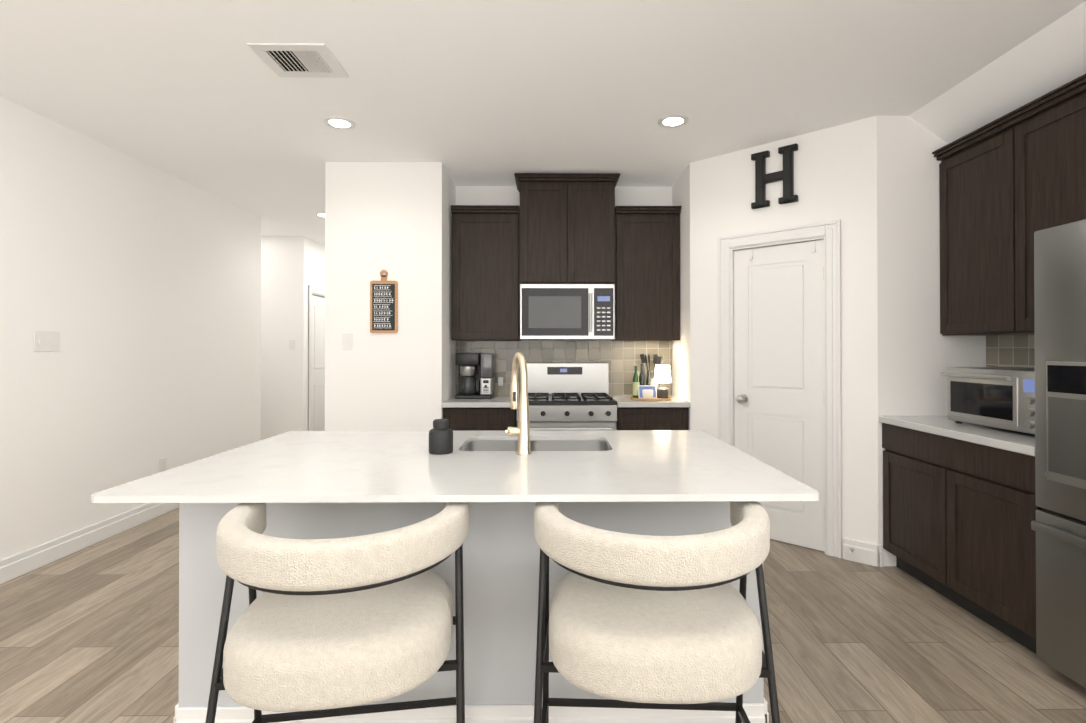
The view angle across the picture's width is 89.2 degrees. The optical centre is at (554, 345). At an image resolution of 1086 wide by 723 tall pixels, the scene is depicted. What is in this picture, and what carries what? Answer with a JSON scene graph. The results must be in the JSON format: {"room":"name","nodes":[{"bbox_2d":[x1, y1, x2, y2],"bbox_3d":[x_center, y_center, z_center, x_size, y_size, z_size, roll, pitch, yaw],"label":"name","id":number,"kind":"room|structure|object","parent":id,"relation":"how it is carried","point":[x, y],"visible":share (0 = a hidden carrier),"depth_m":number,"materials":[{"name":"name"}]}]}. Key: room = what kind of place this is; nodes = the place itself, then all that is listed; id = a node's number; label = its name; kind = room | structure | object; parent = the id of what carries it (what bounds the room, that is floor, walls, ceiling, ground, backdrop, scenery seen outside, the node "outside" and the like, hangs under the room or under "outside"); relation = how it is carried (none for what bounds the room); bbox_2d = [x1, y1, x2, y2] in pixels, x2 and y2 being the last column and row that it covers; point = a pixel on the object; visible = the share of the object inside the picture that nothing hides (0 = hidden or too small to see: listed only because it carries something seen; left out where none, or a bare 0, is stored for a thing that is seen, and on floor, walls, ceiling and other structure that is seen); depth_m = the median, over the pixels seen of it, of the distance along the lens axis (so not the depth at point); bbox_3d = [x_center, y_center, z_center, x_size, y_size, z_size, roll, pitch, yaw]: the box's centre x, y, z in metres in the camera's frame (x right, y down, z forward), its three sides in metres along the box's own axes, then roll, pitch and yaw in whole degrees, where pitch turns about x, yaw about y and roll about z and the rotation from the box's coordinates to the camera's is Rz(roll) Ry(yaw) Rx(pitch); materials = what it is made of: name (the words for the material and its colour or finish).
{"room":"kitchen","nodes":[
{"label":"kitchen","id":0,"kind":"room"},
{"bbox_2d":[0,96,319,559],"bbox_3d":[-3.185,-0.028,3.672,0.120,2.740,10.920,0,0,-1],"label":"wall","id":1,"kind":"structure","parent":0,"point":[172,310],"depth_m":3.89,"materials":[{"name":"white paint"}]},
{"bbox_2d":[34,331,59,351],"bbox_3d":[-3.115,-0.025,3.383,0.013,0.125,0.175,0,0,-1],"label":"switch plate","id":2,"kind":"object","parent":1,"relation":"attached to","point":[46,341],"depth_m":3.37,"materials":[{"name":"white plastic"}]},
{"bbox_2d":[0,503,178,583],"bbox_3d":[-3.099,1.266,2.104,0.019,0.132,7.560,0,0,-1],"label":"baseboard","id":3,"kind":"structure","parent":1,"relation":"attached to","point":[44,554],"depth_m":3.58,"materials":[{"name":"white paint"}]},
{"bbox_2d":[159,457,166,471],"bbox_3d":[-3.128,0.962,4.396,0.007,0.125,0.078,0,0,-1],"label":"outlet","id":4,"kind":"object","parent":1,"relation":"attached to","point":[163,461],"depth_m":4.39,"materials":[{"name":"white plastic"}]},
{"bbox_2d":[308,285,324,430],"bbox_3d":[-3.210,0.296,7.540,0.129,2.142,0.984,0,0,-1],"label":"door frame","id":5,"kind":"structure","parent":1,"relation":"attached to","point":[316,291],"depth_m":7.09,"materials":[{"name":"white paint"}]},
{"bbox_2d":[312,295,324,430],"bbox_3d":[-3.200,0.349,7.534,0.039,2.020,0.782,0,0,-1],"label":"hall door","id":6,"kind":"structure","parent":1,"relation":"in","point":[318,363],"depth_m":7.42,"materials":[{"name":"white paint"}]},
{"bbox_2d":[264,236,291,438],"bbox_3d":[-4.379,-0.007,6.980,2.160,2.740,0.140,0,0,-1],"label":"wall","id":7,"kind":"structure","parent":0,"point":[277,249],"depth_m":6.92,"materials":[{"name":"white paint"}]},
{"bbox_2d":[289,340,294,348],"bbox_3d":[-3.298,-0.012,6.914,0.075,0.120,0.013,0,0,-1],"label":"switch plate","id":8,"kind":"object","parent":7,"relation":"attached to","point":[291,342],"depth_m":6.91,"materials":[{"name":"white plastic"}]},
{"bbox_2d":[320,162,455,430],"bbox_3d":[-1.325,-0.009,6.722,0.882,2.740,5.100,0,0,-1],"label":"wall","id":9,"kind":"structure","parent":0,"point":[395,218],"depth_m":4.17,"materials":[{"name":"white paint"}]},
{"bbox_2d":[343,334,352,348],"bbox_3d":[-1.568,-0.030,4.162,0.075,0.120,0.013,0,0,-1],"label":"switch plate","id":10,"kind":"object","parent":9,"relation":"attached to","point":[347,338],"depth_m":4.16,"materials":[{"name":"white plastic"}]},
{"bbox_2d":[370,270,397,332],"bbox_3d":[-1.293,-0.334,4.163,0.205,0.478,0.018,0,0,-1],"label":"sign","id":11,"kind":"object","parent":9,"relation":"attached to","point":[383,305],"visible":1,"depth_m":4.16,"materials":[{"name":"brown wood"}]},
{"bbox_2d":[0,508,1085,722],"bbox_3d":[-1.325,1.393,3.742,8.160,0.100,11.040,0,0,-1],"label":"floor","id":12,"kind":"structure","parent":0,"point":[89,634],"depth_m":2.43,"materials":[{"name":"brown wood"}]},
{"bbox_2d":[205,502,468,722],"bbox_3d":[-0.562,0.887,1.508,0.695,0.888,0.565,0,0,-1],"label":"stool","id":13,"kind":"object","parent":12,"relation":"on","point":[333,627],"visible":0.98,"depth_m":1.31,"materials":[{"name":"fabric"}]},
{"bbox_2d":[174,502,768,722],"bbox_3d":[-0.278,0.886,2.260,1.991,0.894,0.876,0,0,-1],"label":"kitchen island","id":14,"kind":"object","parent":12,"relation":"on","point":[501,551],"depth_m":1.84,"materials":[{"name":"grey paint"}]},
{"bbox_2d":[91,430,818,505],"bbox_3d":[-0.277,0.428,2.128,2.044,0.020,1.206,0,0,-1],"label":"island countertop","id":15,"kind":"structure","parent":14,"relation":"on","point":[291,468],"depth_m":1.79,"materials":[{"name":"white stone"}]},
{"bbox_2d":[429,419,452,454],"bbox_3d":[-0.444,0.353,2.148,0.094,0.129,0.094,0,0,-1],"label":"lidded jar","id":16,"kind":"object","parent":15,"relation":"on","point":[441,437],"visible":1,"depth_m":2.11,"materials":[{"name":"black ceramic"}]},
{"bbox_2d":[505,352,530,454],"bbox_3d":[-0.139,0.221,2.190,0.095,0.393,0.279,0,0,-1],"label":"faucet","id":17,"kind":"object","parent":15,"relation":"on","point":[521,431],"visible":1,"depth_m":2.12,"materials":[{"name":"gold metal"}]},
{"bbox_2d":[467,438,606,449],"bbox_3d":[-0.078,0.545,2.371,0.633,0.234,0.388,0,0,-1],"label":"sink","id":18,"kind":"object","parent":15,"relation":"in","point":[476,443],"depth_m":2.56,"materials":[{"name":"silver metal"}]},
{"bbox_2d":[441,395,519,430],"bbox_3d":[-0.578,0.890,4.473,0.561,0.914,0.636,0,0,-1],"label":"base cabinet","id":19,"kind":"object","parent":12,"relation":"on","point":[495,413],"visible":0.21,"depth_m":4.21,"materials":[{"name":"brown wood"}]},
{"bbox_2d":[455,353,494,398],"bbox_3d":[-0.661,0.248,4.587,0.295,0.370,0.260,0,0,-1],"label":"coffee maker","id":20,"kind":"object","parent":19,"relation":"on","point":[476,377],"visible":1,"depth_m":4.49,"materials":[{"name":"black plastic"}]},
{"bbox_2d":[517,363,616,429],"bbox_3d":[0.090,0.732,4.438,0.760,1.170,0.699,0,0,-1],"label":"range","id":21,"kind":"object","parent":12,"relation":"on","point":[568,396],"visible":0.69,"depth_m":4.33,"materials":[{"name":"silver metal"}]},
{"bbox_2d":[609,395,690,429],"bbox_3d":[0.751,0.890,4.487,0.557,0.914,0.636,0,0,-1],"label":"base cabinet","id":22,"kind":"object","parent":12,"relation":"on","point":[672,414],"visible":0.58,"depth_m":4.22,"materials":[{"name":"brown wood"}]},
{"bbox_2d":[630,396,670,400],"bbox_3d":[0.773,0.424,4.440,0.330,0.016,0.330,0,0,-1],"label":"tray","id":23,"kind":"object","parent":22,"relation":"on","point":[656,399],"visible":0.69,"depth_m":4.31,"materials":[{"name":"brown wood"}]},
{"bbox_2d":[633,365,641,397],"bbox_3d":[0.660,0.296,4.460,0.055,0.255,0.055,0,0,-13],"label":"oil bottle","id":24,"kind":"object","parent":23,"relation":"on","point":[638,380],"depth_m":4.44,"materials":[{"name":"green glass"}]},
{"bbox_2d":[640,364,650,384],"bbox_3d":[0.745,0.288,4.522,0.105,0.270,0.047,0,0,35],"label":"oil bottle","id":25,"kind":"object","parent":23,"relation":"on","point":[648,381],"depth_m":4.50,"materials":[{"name":"green"}]},
{"bbox_2d":[638,385,656,398],"bbox_3d":[0.739,0.372,4.418,0.150,0.104,0.075,0,0,-7],"label":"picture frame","id":26,"kind":"object","parent":23,"relation":"on","point":[647,391],"visible":0.98,"depth_m":4.39,"materials":[{"name":"white plastic"}]},
{"bbox_2d":[654,365,670,397],"bbox_3d":[0.870,0.290,4.437,0.140,0.265,0.140,0,0,-1],"label":"table lamp","id":27,"kind":"object","parent":23,"relation":"on","point":[662,375],"visible":0.98,"depth_m":4.39,"materials":[{"name":"white fabric"}]},
{"bbox_2d":[640,354,663,389],"bbox_3d":[0.825,0.250,4.677,0.202,0.367,0.191,0,0,-1],"label":"utensil crock","id":28,"kind":"object","parent":22,"relation":"on","point":[657,360],"visible":0.48,"depth_m":4.67,"materials":[{"name":"white"}]},
{"bbox_2d":[534,501,779,722],"bbox_3d":[0.265,0.887,1.530,0.666,0.888,0.561,0,0,-1],"label":"stool","id":29,"kind":"object","parent":12,"relation":"on","point":[627,620],"visible":0.94,"depth_m":1.33,"materials":[{"name":"fabric"}]},
{"bbox_2d":[879,416,1046,653],"bbox_3d":[2.307,0.879,2.804,0.672,0.914,1.075,0,0,-1],"label":"base cabinet","id":30,"kind":"object","parent":12,"relation":"on","point":[960,507],"visible":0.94,"depth_m":2.68,"materials":[{"name":"brown wood"}]},
{"bbox_2d":[941,367,1034,434],"bbox_3d":[2.340,0.269,2.740,0.451,0.305,0.605,0,0,-1],"label":"toaster oven","id":31,"kind":"object","parent":30,"relation":"on","point":[1000,397],"visible":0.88,"depth_m":2.71,"materials":[{"name":"silver metal"}]},
{"bbox_2d":[1031,219,1085,687],"bbox_3d":[2.267,0.420,1.794,0.717,1.780,0.917,0,0,-1],"label":"fridge","id":32,"kind":"object","parent":12,"relation":"on","point":[1058,525],"visible":1,"depth_m":2.13,"materials":[{"name":"silver metal"}]},
{"bbox_2d":[0,0,1085,245],"bbox_3d":[-1.325,-1.342,3.760,8.160,0.310,11.040,0,0,-1],"label":"ceiling","id":33,"kind":"structure","parent":0,"point":[200,94],"depth_m":2.88,"materials":[{"name":"white paint"}]},
{"bbox_2d":[247,43,348,77],"bbox_3d":[-1.250,-1.398,2.711,0.360,0.011,0.310,0,0,-1],"label":"ceiling vent","id":34,"kind":"object","parent":33,"relation":"in","point":[312,60],"visible":1,"depth_m":2.69,"materials":[{"name":"white plastic"}]},
{"bbox_2d":[314,213,324,217],"bbox_3d":[-2.447,-1.380,5.838,0.190,0.007,0.190,0,0,-1],"label":"recessed light","id":35,"kind":"object","parent":33,"relation":"in","point":[320,214],"visible":0.56,"depth_m":5.80,"materials":[{"name":"white plastic"}]},
{"bbox_2d":[323,117,355,129],"bbox_3d":[-1.352,-1.395,3.460,0.190,0.007,0.190,0,0,-1],"label":"recessed light","id":36,"kind":"object","parent":33,"relation":"in","point":[340,123],"visible":1,"depth_m":3.46,"materials":[{"name":"white plastic"}]},
{"bbox_2d":[658,115,688,127],"bbox_3d":[0.738,-1.395,3.432,0.190,0.007,0.190,0,0,-1],"label":"recessed light","id":37,"kind":"object","parent":33,"relation":"in","point":[672,121],"visible":1,"depth_m":3.43,"materials":[{"name":"white plastic"}]},
{"bbox_2d":[456,184,851,503],"bbox_3d":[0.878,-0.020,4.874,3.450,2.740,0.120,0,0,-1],"label":"wall","id":38,"kind":"structure","parent":0,"point":[816,203],"depth_m":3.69,"materials":[{"name":"white paint"}]},
{"bbox_2d":[450,205,520,340],"bbox_3d":[-0.565,-0.586,4.616,0.554,1.087,0.370,0,0,-1],"label":"upper cabinet","id":39,"kind":"object","parent":38,"relation":"attached to","point":[485,272],"visible":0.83,"depth_m":4.48,"materials":[{"name":"brown wood"}]},
{"bbox_2d":[455,341,671,394],"bbox_3d":[0.082,0.197,4.798,1.888,0.475,0.011,0,0,-1],"label":"tile backsplash","id":40,"kind":"structure","parent":38,"relation":"attached to","point":[622,358],"depth_m":4.79,"materials":[{"name":"beige tile"}]},
{"bbox_2d":[498,377,502,385],"bbox_3d":[-0.468,0.312,4.772,0.045,0.075,0.027,0,0,-1],"label":"outlet","id":41,"kind":"object","parent":40,"relation":"attached to","point":[500,381],"visible":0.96,"depth_m":4.76,"materials":[{"name":"white plastic"}]},
{"bbox_2d":[514,173,620,283],"bbox_3d":[0.100,-0.933,4.590,0.847,0.872,0.440,0,0,-1],"label":"upper cabinet","id":42,"kind":"object","parent":38,"relation":"attached to","point":[567,228],"visible":1,"depth_m":4.42,"materials":[{"name":"brown wood"}]},
{"bbox_2d":[520,284,614,339],"bbox_3d":[0.100,-0.270,4.578,0.760,0.445,0.456,0,0,-1],"label":"microwave","id":43,"kind":"object","parent":42,"relation":"attached to","point":[567,311],"visible":0.98,"depth_m":4.39,"materials":[{"name":"silver metal"}]},
{"bbox_2d":[611,206,681,340],"bbox_3d":[0.759,-0.585,4.630,0.533,1.087,0.370,0,0,-1],"label":"upper cabinet","id":44,"kind":"object","parent":38,"relation":"attached to","point":[647,273],"visible":0.88,"depth_m":4.49,"materials":[{"name":"brown wood"}]},
{"bbox_2d":[672,156,719,437],"bbox_3d":[1.100,-0.023,4.386,0.136,2.740,0.823,0,0,-1],"label":"wall","id":45,"kind":"structure","parent":0,"point":[694,356],"depth_m":4.15,"materials":[{"name":"white paint"}]},
{"bbox_2d":[751,143,797,208],"bbox_3d":[1.496,-1.148,3.752,0.310,0.380,0.038,0,0,42],"label":"letter sign","id":46,"kind":"object","parent":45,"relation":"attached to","point":[785,175],"visible":0.96,"depth_m":3.73,"materials":[{"name":"black metal"}]},
{"bbox_2d":[734,240,824,550],"bbox_3d":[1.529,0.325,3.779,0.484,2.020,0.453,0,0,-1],"label":"pantry door","id":47,"kind":"structure","parent":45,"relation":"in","point":[779,357],"depth_m":3.74,"materials":[{"name":"white paint"}]},
{"bbox_2d":[718,220,841,557],"bbox_3d":[1.541,0.274,3.791,0.824,2.137,0.129,0,0,42],"label":"door frame","id":48,"kind":"structure","parent":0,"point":[828,233],"depth_m":3.54,"materials":[{"name":"white paint"}]},
{"bbox_2d":[852,136,985,515],"bbox_3d":[2.717,-0.041,1.613,0.120,2.740,6.680,0,0,-1],"label":"wall","id":49,"kind":"structure","parent":0,"point":[900,354],"depth_m":3.35,"materials":[{"name":"white paint"}]},
{"bbox_2d":[932,74,1085,335],"bbox_3d":[2.473,-0.622,2.809,0.340,1.117,1.088,0,0,-1],"label":"upper cabinet","id":50,"kind":"object","parent":49,"relation":"attached to","point":[1011,183],"visible":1,"depth_m":2.85,"materials":[{"name":"brown wood"}]},
{"bbox_2d":[986,334,1034,367],"bbox_3d":[2.637,0.179,2.812,0.011,0.485,1.075,0,0,-1],"label":"tile backsplash","id":51,"kind":"structure","parent":49,"relation":"attached to","point":[1010,350],"depth_m":3.17,"materials":[{"name":"beige tile"}]}
]}

